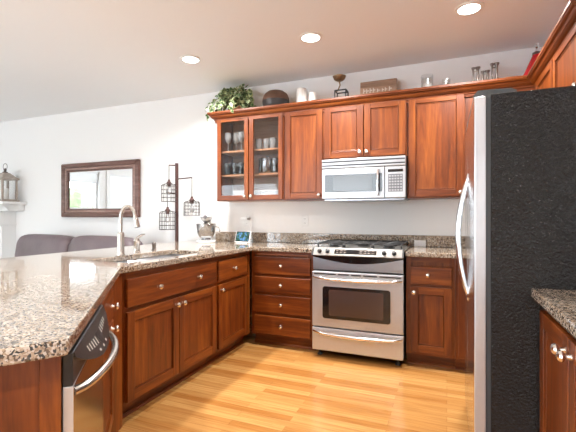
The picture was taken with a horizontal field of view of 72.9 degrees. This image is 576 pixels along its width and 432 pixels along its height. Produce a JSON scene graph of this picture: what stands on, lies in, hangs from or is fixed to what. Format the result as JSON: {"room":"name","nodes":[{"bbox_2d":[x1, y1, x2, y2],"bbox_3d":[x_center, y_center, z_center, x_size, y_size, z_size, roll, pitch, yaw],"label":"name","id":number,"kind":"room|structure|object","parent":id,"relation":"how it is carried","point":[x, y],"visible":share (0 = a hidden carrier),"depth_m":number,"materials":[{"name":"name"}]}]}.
{"room":"kitchen","nodes":[
{"label":"kitchen","id":0,"kind":"room"},
{"bbox_2d":[0,46,542,323],"bbox_3d":[-1.502,-0.116,4.846,8.760,2.627,0.150,0,0,22],"label":"wall","id":1,"kind":"structure","parent":0,"point":[161,134],"depth_m":4.68,"materials":[{"name":"white paint"}]},
{"bbox_2d":[61,159,139,216],"bbox_3d":[-2.494,-0.349,5.142,1.368,0.730,0.049,0,0,22],"label":"wall mirror","id":2,"kind":"object","parent":1,"relation":"attached to","point":[104,187],"visible":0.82,"depth_m":5.13,"materials":[{"name":"brown wood"}]},
{"bbox_2d":[69,169,131,208],"bbox_3d":[-2.488,-0.349,5.158,1.168,0.530,0.012,0,0,22],"label":"mirror glass","id":3,"kind":"object","parent":2,"relation":"attached to","point":[88,188],"depth_m":5.15,"materials":[{"name":"white"}]},
{"bbox_2d":[244,216,249,226],"bbox_3d":[-0.458,0.058,4.334,0.074,0.120,0.008,0,0,22],"label":"wall outlet","id":4,"kind":"object","parent":1,"relation":"attached to","point":[246,222],"visible":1,"depth_m":4.33,"materials":[{"name":"white plastic"}]},
{"bbox_2d":[217,114,290,201],"bbox_3d":[-0.346,-0.601,4.095,0.772,0.893,0.366,0,0,22],"label":"upper cabinet","id":5,"kind":"object","parent":1,"relation":"attached to","point":[267,126],"visible":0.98,"depth_m":4.10,"materials":[{"name":"brown wood"}]},
{"bbox_2d":[224,163,229,174],"bbox_3d":[-0.648,-0.499,4.163,0.068,0.125,0.067,0,0,22],"label":"tumbler","id":6,"kind":"object","parent":5,"relation":"on","point":[226,165],"visible":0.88,"depth_m":4.14,"materials":[{"name":"clear glass"}]},
{"bbox_2d":[225,133,231,150],"bbox_3d":[-0.640,-0.786,4.170,0.072,0.200,0.071,0,0,22],"label":"wine glass","id":7,"kind":"object","parent":5,"relation":"on","point":[228,138],"visible":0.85,"depth_m":4.15,"materials":[{"name":"white"}]},
{"bbox_2d":[205,84,256,120],"bbox_3d":[-0.614,-1.212,4.157,0.568,0.379,0.419,0,0,22],"label":"ivy","id":8,"kind":"object","parent":5,"relation":"on","point":[231,98],"visible":0.96,"depth_m":4.10,"materials":[{"name":"green plant"}]},
{"bbox_2d":[232,163,237,174],"bbox_3d":[-0.562,-0.499,4.149,0.068,0.125,0.067,0,0,22],"label":"tumbler","id":9,"kind":"object","parent":5,"relation":"on","point":[234,165],"visible":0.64,"depth_m":4.12,"materials":[{"name":"clear glass"}]},
{"bbox_2d":[233,133,238,150],"bbox_3d":[-0.551,-0.786,4.177,0.072,0.200,0.071,0,0,22],"label":"wine glass","id":10,"kind":"object","parent":5,"relation":"on","point":[235,136],"visible":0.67,"depth_m":4.15,"materials":[{"name":"white"}]},
{"bbox_2d":[238,162,243,173],"bbox_3d":[-0.491,-0.499,4.099,0.068,0.125,0.067,0,0,22],"label":"tumbler","id":11,"kind":"object","parent":5,"relation":"on","point":[240,164],"visible":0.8,"depth_m":4.07,"materials":[{"name":"clear glass"}]},
{"bbox_2d":[238,131,243,149],"bbox_3d":[-0.492,-0.786,4.110,0.072,0.200,0.071,0,0,22],"label":"wine glass","id":12,"kind":"object","parent":5,"relation":"on","point":[240,133],"visible":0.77,"depth_m":4.08,"materials":[{"name":"white"}]},
{"bbox_2d":[222,148,277,156],"bbox_3d":[-0.330,-0.677,4.134,0.735,0.018,0.257,0,0,22],"label":"shelf","id":13,"kind":"object","parent":5,"relation":"attached to","point":[271,152],"depth_m":4.16,"materials":[{"name":"brown wood"}]},
{"bbox_2d":[222,172,277,178],"bbox_3d":[-0.330,-0.427,4.134,0.735,0.018,0.257,0,0,22],"label":"shelf","id":14,"kind":"object","parent":5,"relation":"attached to","point":[257,175],"depth_m":4.12,"materials":[{"name":"brown wood"}]},
{"bbox_2d":[233,190,277,194],"bbox_3d":[-0.290,-0.221,4.114,0.570,0.092,0.190,0,0,22],"label":"storage box","id":15,"kind":"object","parent":5,"relation":"in","point":[256,192],"visible":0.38,"depth_m":4.01,"materials":[{"name":"white"}]},
{"bbox_2d":[255,139,261,148],"bbox_3d":[-0.301,-0.739,4.021,0.072,0.105,0.071,0,0,22],"label":"glass tumbler","id":16,"kind":"object","parent":5,"relation":"on","point":[258,141],"visible":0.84,"depth_m":3.99,"materials":[{"name":"white"}]},
{"bbox_2d":[258,156,272,172],"bbox_3d":[-0.215,-0.532,4.073,0.188,0.192,0.188,0,0,22],"label":"stock pot","id":17,"kind":"object","parent":5,"relation":"on","point":[265,164],"visible":0.68,"depth_m":3.99,"materials":[{"name":"silver metal"}]},
{"bbox_2d":[263,138,269,147],"bbox_3d":[-0.220,-0.739,4.010,0.072,0.105,0.071,0,0,22],"label":"glass tumbler","id":18,"kind":"object","parent":5,"relation":"on","point":[266,141],"visible":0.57,"depth_m":3.98,"materials":[{"name":"white"}]},
{"bbox_2d":[269,137,275,147],"bbox_3d":[-0.153,-0.739,3.961,0.072,0.105,0.071,0,0,22],"label":"glass tumbler","id":19,"kind":"object","parent":5,"relation":"on","point":[272,139],"visible":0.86,"depth_m":3.93,"materials":[{"name":"white"}]},
{"bbox_2d":[271,165,277,172],"bbox_3d":[-0.131,-0.474,3.968,0.076,0.075,0.075,0,0,22],"label":"steel cup","id":20,"kind":"object","parent":5,"relation":"on","point":[274,168],"visible":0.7,"depth_m":3.93,"materials":[{"name":"grey metal"}]},
{"bbox_2d":[271,158,277,164],"bbox_3d":[-0.131,-0.549,3.968,0.076,0.075,0.075,0,0,22],"label":"steel cup","id":21,"kind":"object","parent":20,"relation":"on","point":[274,161],"visible":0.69,"depth_m":3.93,"materials":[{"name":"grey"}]},
{"bbox_2d":[262,89,289,105],"bbox_3d":[-0.124,-1.167,4.008,0.280,0.238,0.280,0,0,22],"label":"vessel","id":22,"kind":"object","parent":5,"relation":"on","point":[272,97],"visible":0.7,"depth_m":3.89,"materials":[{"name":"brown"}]},
{"bbox_2d":[262,98,288,105],"bbox_3d":[-0.124,-1.112,4.008,0.279,0.128,0.279,0,0,22],"label":"bowl","id":23,"kind":"object","parent":22,"relation":"on","point":[266,101],"depth_m":3.89,"materials":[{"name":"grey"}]},
{"bbox_2d":[207,75,534,122],"bbox_3d":[0.542,-1.032,3.556,2.971,0.103,0.074,0,0,22],"label":"crown molding","id":24,"kind":"structure","parent":5,"relation":"attached to","point":[521,83],"depth_m":3.42,"materials":[{"name":"brown wood"}]},
{"bbox_2d":[302,215,307,226],"bbox_3d":[0.177,0.052,4.075,0.074,0.120,0.008,0,0,22],"label":"wall outlet","id":25,"kind":"object","parent":1,"relation":"attached to","point":[304,217],"visible":1,"depth_m":4.07,"materials":[{"name":"white plastic"}]},
{"bbox_2d":[285,109,324,200],"bbox_3d":[0.201,-0.601,3.872,0.404,0.893,0.366,0,0,22],"label":"upper cabinet","id":26,"kind":"object","parent":1,"relation":"attached to","point":[304,131],"visible":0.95,"depth_m":3.74,"materials":[{"name":"brown wood"}]},
{"bbox_2d":[296,87,306,101],"bbox_3d":[0.136,-1.159,3.875,0.104,0.223,0.104,0,0,22],"label":"pillar candle","id":27,"kind":"object","parent":26,"relation":"on","point":[301,93],"visible":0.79,"depth_m":3.83,"materials":[{"name":"white wax"}]},
{"bbox_2d":[309,92,315,100],"bbox_3d":[0.240,-1.135,3.833,0.076,0.173,0.076,0,0,22],"label":"pillar candle","id":28,"kind":"object","parent":26,"relation":"on","point":[312,95],"visible":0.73,"depth_m":3.80,"materials":[{"name":"white wax"}]},
{"bbox_2d":[215,232,464,247],"bbox_3d":[0.751,0.232,3.834,3.417,0.104,0.020,0,0,22],"label":"backsplash","id":29,"kind":"structure","parent":1,"relation":"attached to","point":[431,240],"depth_m":3.95,"materials":[{"name":"grey stone"}]},
{"bbox_2d":[324,100,406,159],"bbox_3d":[0.738,-0.785,3.653,0.752,0.523,0.366,0,0,22],"label":"upper cabinet","id":30,"kind":"object","parent":1,"relation":"attached to","point":[379,129],"visible":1,"depth_m":3.51,"materials":[{"name":"brown wood"}]},
{"bbox_2d":[333,74,348,97],"bbox_3d":[0.501,-1.196,3.743,0.144,0.296,0.127,0,0,22],"label":"sculpture","id":31,"kind":"object","parent":30,"relation":"on","point":[339,78],"visible":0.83,"depth_m":3.71,"materials":[{"name":"gold metal"}]},
{"bbox_2d":[333,74,345,81],"bbox_3d":[0.494,-1.319,3.746,0.128,0.050,0.127,0,0,22],"label":"bowl","id":32,"kind":"object","parent":31,"relation":"on","point":[338,77],"depth_m":3.71,"materials":[{"name":"brown wood"}]},
{"bbox_2d":[322,155,409,201],"bbox_3d":[0.723,-0.329,3.615,0.742,0.377,0.446,0,0,22],"label":"microwave","id":33,"kind":"object","parent":30,"relation":"attached to","point":[369,179],"visible":1,"depth_m":3.44,"materials":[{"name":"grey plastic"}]},
{"bbox_2d":[360,78,396,94],"bbox_3d":[0.855,-1.168,3.693,0.340,0.240,0.042,0,0,22],"label":"wooden sign","id":34,"kind":"object","parent":30,"relation":"on","point":[385,85],"visible":0.58,"depth_m":3.69,"materials":[{"name":"brown wood"}]},
{"bbox_2d":[407,94,465,199],"bbox_3d":[1.302,-0.601,3.423,0.462,0.893,0.366,0,0,22],"label":"upper cabinet","id":35,"kind":"object","parent":1,"relation":"attached to","point":[436,126],"visible":0.88,"depth_m":3.30,"materials":[{"name":"brown wood"}]},
{"bbox_2d":[422,83,430,86],"bbox_3d":[1.231,-1.145,3.451,0.104,0.195,0.103,0,0,22],"label":"glass candle holder","id":36,"kind":"object","parent":35,"relation":"on","point":[424,84],"visible":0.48,"depth_m":3.42,"materials":[{"name":"glass"}]},
{"bbox_2d":[466,97,472,127],"bbox_3d":[1.898,-0.601,3.210,0.800,0.893,0.309,0,0,22],"label":"upper cabinet","id":37,"kind":"object","parent":1,"relation":"attached to","point":[469,100],"visible":0.09,"depth_m":3.21,"materials":[{"name":"brown wood"}]},
{"bbox_2d":[471,66,480,80],"bbox_3d":[1.576,-1.148,3.267,0.070,0.200,0.041,0,0,22],"label":"candlestick","id":38,"kind":"object","parent":37,"relation":"on","point":[477,68],"visible":0.7,"depth_m":3.26,"materials":[{"name":"grey"}]},
{"bbox_2d":[481,70,489,79],"bbox_3d":[1.637,-1.127,3.231,0.070,0.158,0.041,0,0,22],"label":"candlestick","id":39,"kind":"object","parent":37,"relation":"on","point":[485,71],"visible":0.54,"depth_m":3.22,"materials":[{"name":"grey"}]},
{"bbox_2d":[490,62,498,78],"bbox_3d":[1.706,-1.155,3.214,0.070,0.215,0.041,0,0,22],"label":"candlestick","id":40,"kind":"object","parent":37,"relation":"on","point":[496,64],"visible":0.63,"depth_m":3.21,"materials":[{"name":"grey"}]},
{"bbox_2d":[523,43,539,74],"bbox_3d":[2.006,-1.223,3.140,0.256,0.350,0.256,0,0,22],"label":"ornament","id":41,"kind":"object","parent":37,"relation":"on","point":[535,54],"visible":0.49,"depth_m":3.12,"materials":[{"name":"red"}]},
{"bbox_2d":[0,0,568,121],"bbox_3d":[-2.898,-1.504,1.422,8.760,0.150,7.645,0,0,22],"label":"ceiling","id":42,"kind":"structure","parent":0,"point":[57,56],"depth_m":3.17,"materials":[{"name":"white paint"}]},
{"bbox_2d":[180,55,200,63],"bbox_3d":[-0.887,-1.424,3.553,0.190,0.010,0.190,0,0,22],"label":"recessed light","id":43,"kind":"object","parent":42,"relation":"in","point":[190,59],"visible":1,"depth_m":3.55,"materials":[{"name":"white"}]},
{"bbox_2d":[299,32,322,42],"bbox_3d":[0.182,-1.424,3.117,0.190,0.010,0.190,0,0,22],"label":"recessed light","id":44,"kind":"object","parent":42,"relation":"in","point":[308,37],"visible":1,"depth_m":3.11,"materials":[{"name":"white"}]},
{"bbox_2d":[454,1,483,15],"bbox_3d":[1.246,-1.424,2.683,0.190,0.010,0.190,0,0,22],"label":"recessed light","id":45,"kind":"object","parent":42,"relation":"in","point":[472,7],"visible":1,"depth_m":2.67,"materials":[{"name":"white"}]},
{"bbox_2d":[118,324,467,431],"bbox_3d":[-0.671,1.258,0.514,3.950,0.120,7.645,0,0,22],"label":"floor","id":46,"kind":"structure","parent":0,"point":[255,386],"depth_m":2.59,"materials":[{"name":"brown wood"}]},
{"bbox_2d":[0,356,60,431],"bbox_3d":[-0.801,0.760,0.780,0.600,0.875,0.026,0,0,-34],"label":"peninsula end panel","id":47,"kind":"object","parent":46,"relation":"on","point":[30,392],"visible":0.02,"depth_m":0.91,"materials":[{"name":"brown wood"}]},
{"bbox_2d":[61,305,118,431],"bbox_3d":[-0.790,0.764,1.158,0.528,0.868,0.548,0,0,-18],"label":"dishwasher","id":48,"kind":"object","parent":46,"relation":"on","point":[83,369],"visible":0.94,"depth_m":1.08,"materials":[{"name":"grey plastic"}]},
{"bbox_2d":[61,356,62,431],"bbox_3d":[-0.847,0.714,1.150,0.414,0.768,0.526,0,0,-18],"label":"base cabinet","id":49,"kind":"object","parent":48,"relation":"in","point":[61,356],"depth_m":0.99,"materials":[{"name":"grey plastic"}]},
{"bbox_2d":[100,286,119,431],"bbox_3d":[-0.962,0.760,1.735,0.357,0.875,0.650,0,0,-18],"label":"base cabinet","id":50,"kind":"object","parent":46,"relation":"on","point":[108,302],"visible":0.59,"depth_m":1.93,"materials":[{"name":"brown wood"}]},
{"bbox_2d":[111,274,121,431],"bbox_3d":[-0.994,0.760,2.171,0.145,0.875,0.126,0,0,22],"label":"cabinet filler","id":51,"kind":"object","parent":46,"relation":"on","point":[117,422],"visible":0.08,"depth_m":2.17,"materials":[{"name":"brown wood"}]},
{"bbox_2d":[122,257,216,418],"bbox_3d":[-1.012,0.760,2.771,0.657,0.875,0.964,0,0,22],"label":"base cabinet","id":52,"kind":"object","parent":46,"relation":"on","point":[169,312],"visible":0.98,"depth_m":2.54,"materials":[{"name":"brown wood"}]},
{"bbox_2d":[171,251,249,364],"bbox_3d":[-0.720,0.760,3.488,0.657,0.875,0.580,0,0,22],"label":"base cabinet","id":53,"kind":"object","parent":46,"relation":"on","point":[232,270],"visible":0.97,"depth_m":3.34,"materials":[{"name":"brown wood"}]},
{"bbox_2d":[252,251,316,349],"bbox_3d":[0.047,0.760,3.781,0.616,0.875,0.648,0,0,22],"label":"base cabinet","id":54,"kind":"object","parent":46,"relation":"on","point":[281,281],"visible":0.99,"depth_m":3.52,"materials":[{"name":"brown wood"}]},
{"bbox_2d":[0,240,326,366],"bbox_3d":[-0.912,0.303,2.515,1.971,0.038,3.719,0,0,22],"label":"countertop","id":55,"kind":"structure","parent":54,"relation":"on","point":[47,301],"depth_m":1.61,"materials":[{"name":"beige stone"}]},
{"bbox_2d":[116,205,139,254],"bbox_3d":[-1.180,0.100,2.881,0.165,0.368,0.060,0,0,-15],"label":"kitchen faucet","id":56,"kind":"object","parent":55,"relation":"on","point":[120,235],"visible":0.99,"depth_m":2.86,"materials":[{"name":"silver metal"}]},
{"bbox_2d":[133,234,144,252],"bbox_3d":[-1.172,0.211,3.062,0.088,0.146,0.056,0,0,-35],"label":"handle","id":57,"kind":"object","parent":55,"relation":"on","point":[137,240],"visible":1,"depth_m":3.04,"materials":[{"name":"silver metal"}]},
{"bbox_2d":[118,255,180,262],"bbox_3d":[-0.973,0.405,2.813,0.393,0.164,0.847,0,0,22],"label":"double sink","id":58,"kind":"object","parent":55,"relation":"in","point":[161,256],"visible":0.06,"depth_m":3.03,"materials":[{"name":"silver metal"}]},
{"bbox_2d":[152,242,155,249],"bbox_3d":[-1.117,0.251,3.247,0.040,0.067,0.040,0,0,22],"label":"air gap","id":59,"kind":"object","parent":55,"relation":"on","point":[153,243],"visible":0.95,"depth_m":3.23,"materials":[{"name":"grey metal"}]},
{"bbox_2d":[196,210,219,242],"bbox_3d":[-0.863,0.112,4.234,0.261,0.344,0.356,0,0,-7],"label":"stand mixer","id":60,"kind":"object","parent":55,"relation":"on","point":[206,230],"visible":0.98,"depth_m":4.11,"materials":[{"name":"white metal"}]},
{"bbox_2d":[196,223,219,240],"bbox_3d":[-0.865,0.171,4.170,0.244,0.178,0.217,0,0,22],"label":"bowl","id":61,"kind":"object","parent":60,"relation":"on","point":[205,231],"depth_m":4.11,"materials":[{"name":"silver metal"}]},
{"bbox_2d":[235,231,250,242],"bbox_3d":[-0.471,0.223,4.124,0.184,0.122,0.083,0,0,26],"label":"smart display","id":62,"kind":"object","parent":55,"relation":"on","point":[241,236],"visible":0.98,"depth_m":4.10,"materials":[{"name":"white plastic"}]},
{"bbox_2d":[312,239,410,365],"bbox_3d":[0.667,0.714,3.470,0.757,0.968,0.707,0,0,22],"label":"gas range","id":63,"kind":"object","parent":46,"relation":"on","point":[359,286],"visible":1,"depth_m":3.19,"materials":[{"name":"silver metal"}]},
{"bbox_2d":[319,244,410,251],"bbox_3d":[0.684,0.283,3.511,0.756,0.020,0.618,0,0,22],"label":"cooktop","id":64,"kind":"object","parent":63,"relation":"in","point":[332,247],"depth_m":3.29,"materials":[{"name":"silver metal"}]},
{"bbox_2d":[406,257,454,368],"bbox_3d":[1.216,0.760,3.305,0.360,0.875,0.648,0,0,22],"label":"base cabinet","id":65,"kind":"object","parent":46,"relation":"on","point":[430,282],"visible":0.99,"depth_m":3.05,"materials":[{"name":"brown wood"}]},
{"bbox_2d":[455,258,464,370],"bbox_3d":[1.798,0.760,3.087,0.880,0.875,0.611,0,0,22],"label":"base cabinet","id":66,"kind":"object","parent":46,"relation":"on","point":[459,290],"visible":0.02,"depth_m":2.96,"materials":[{"name":"brown wood"}]},
{"bbox_2d":[405,246,464,258],"bbox_3d":[1.633,0.303,3.143,1.265,0.038,0.634,0,0,22],"label":"countertop","id":67,"kind":"structure","parent":66,"relation":"on","point":[432,252],"depth_m":3.08,"materials":[{"name":"beige stone"}]},
{"bbox_2d":[414,240,425,246],"bbox_3d":[1.223,0.254,3.609,0.100,0.058,0.014,0,0,22],"label":"wall outlet","id":68,"kind":"object","parent":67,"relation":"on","point":[418,243],"visible":1,"depth_m":3.61,"materials":[{"name":"white plastic"}]},
{"bbox_2d":[455,85,575,431],"bbox_3d":[1.301,0.326,1.902,0.888,1.744,0.905,0,0,22],"label":"refrigerator","id":69,"kind":"object","parent":46,"relation":"on","point":[518,193],"visible":1,"depth_m":1.57,"materials":[{"name":"black"}]},
{"bbox_2d":[540,310,575,431],"bbox_3d":[1.071,0.760,0.967,0.663,0.875,0.950,0,0,22],"label":"base cabinet","id":70,"kind":"object","parent":46,"relation":"on","point":[557,345],"visible":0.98,"depth_m":1.30,"materials":[{"name":"brown wood"}]},
{"bbox_2d":[531,288,575,338],"bbox_3d":[1.077,0.303,0.962,0.649,0.038,0.995,0,0,22],"label":"countertop","id":71,"kind":"structure","parent":70,"relation":"on","point":[560,304],"depth_m":1.28,"materials":[{"name":"beige stone"}]},
{"bbox_3d":[-4.727,1.258,2.167,4.810,0.120,7.645,0,0,22],"label":"floor","id":72,"kind":"structure","parent":0,"visible":0},
{"bbox_2d":[0,201,26,257],"bbox_3d":[-4.651,0.497,5.862,1.660,1.402,0.344,0,0,22],"label":"fireplace mantel","id":73,"kind":"object","parent":72,"relation":"on","point":[8,209],"visible":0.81,"depth_m":5.67,"materials":[{"name":"white"}]},
{"bbox_2d":[0,163,19,201],"bbox_3d":[-4.070,-0.481,5.606,0.250,0.554,0.250,0,0,22],"label":"candle lantern","id":74,"kind":"object","parent":73,"relation":"on","point":[4,176],"visible":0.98,"depth_m":5.59,"materials":[{"name":"grey metal"}]},
{"bbox_2d":[4,188,8,198],"bbox_3d":[-4.070,-0.318,5.606,0.090,0.154,0.090,0,0,22],"label":"candle","id":75,"kind":"object","parent":74,"relation":"in","point":[6,190],"visible":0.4,"depth_m":5.58,"materials":[{"name":"white wax"}]},
{"bbox_2d":[0,201,26,204],"bbox_3d":[-4.651,-0.184,5.862,1.660,0.040,0.344,0,0,22],"label":"mantel shelf","id":76,"kind":"object","parent":73,"relation":"attached to","point":[1,202],"depth_m":5.52,"materials":[{"name":"white"}]},
{"bbox_2d":[15,234,142,256],"bbox_3d":[-2.621,0.712,4.643,2.400,0.971,0.860,0,0,22],"label":"sofa","id":77,"kind":"object","parent":72,"relation":"on","point":[29,244],"visible":0.19,"depth_m":4.67,"materials":[{"name":"fabric"}]},
{"bbox_2d":[15,234,74,256],"bbox_3d":[-3.029,0.498,4.907,0.945,0.542,0.346,0,0,22],"label":"cushion","id":78,"kind":"object","parent":77,"relation":"on","point":[29,244],"depth_m":4.77,"materials":[{"name":"fabric"}]},
{"bbox_2d":[68,235,142,251],"bbox_3d":[-2.140,0.498,4.544,0.995,0.542,0.346,0,0,22],"label":"cushion","id":79,"kind":"object","parent":77,"relation":"on","point":[87,242],"depth_m":4.45,"materials":[{"name":"fabric"}]},
{"bbox_2d":[159,163,199,241],"bbox_3d":[-1.211,0.298,4.331,0.504,1.800,0.282,0,0,22],"label":"floor lamp","id":80,"kind":"object","parent":72,"relation":"on","point":[192,201],"visible":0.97,"depth_m":4.37,"materials":[{"name":"brown metal"}]},
{"bbox_3d":[1.042,-0.115,-0.185,0.150,2.627,7.245,0,0,22],"label":"wall","id":81,"kind":"structure","parent":0,"visible":0},
{"bbox_2d":[535,25,575,89],"bbox_3d":[1.817,-0.820,2.407,0.371,0.455,1.160,0,0,22],"label":"upper cabinet","id":82,"kind":"object","parent":81,"relation":"attached to","point":[561,71],"visible":0.41,"depth_m":2.29,"materials":[{"name":"brown wood"}]},
{"bbox_2d":[527,0,575,86],"bbox_3d":[1.670,-1.032,2.488,0.074,0.103,1.200,0,0,22],"label":"crown molding","id":83,"kind":"structure","parent":82,"relation":"attached to","point":[566,22],"depth_m":2.31,"materials":[{"name":"brown wood"}]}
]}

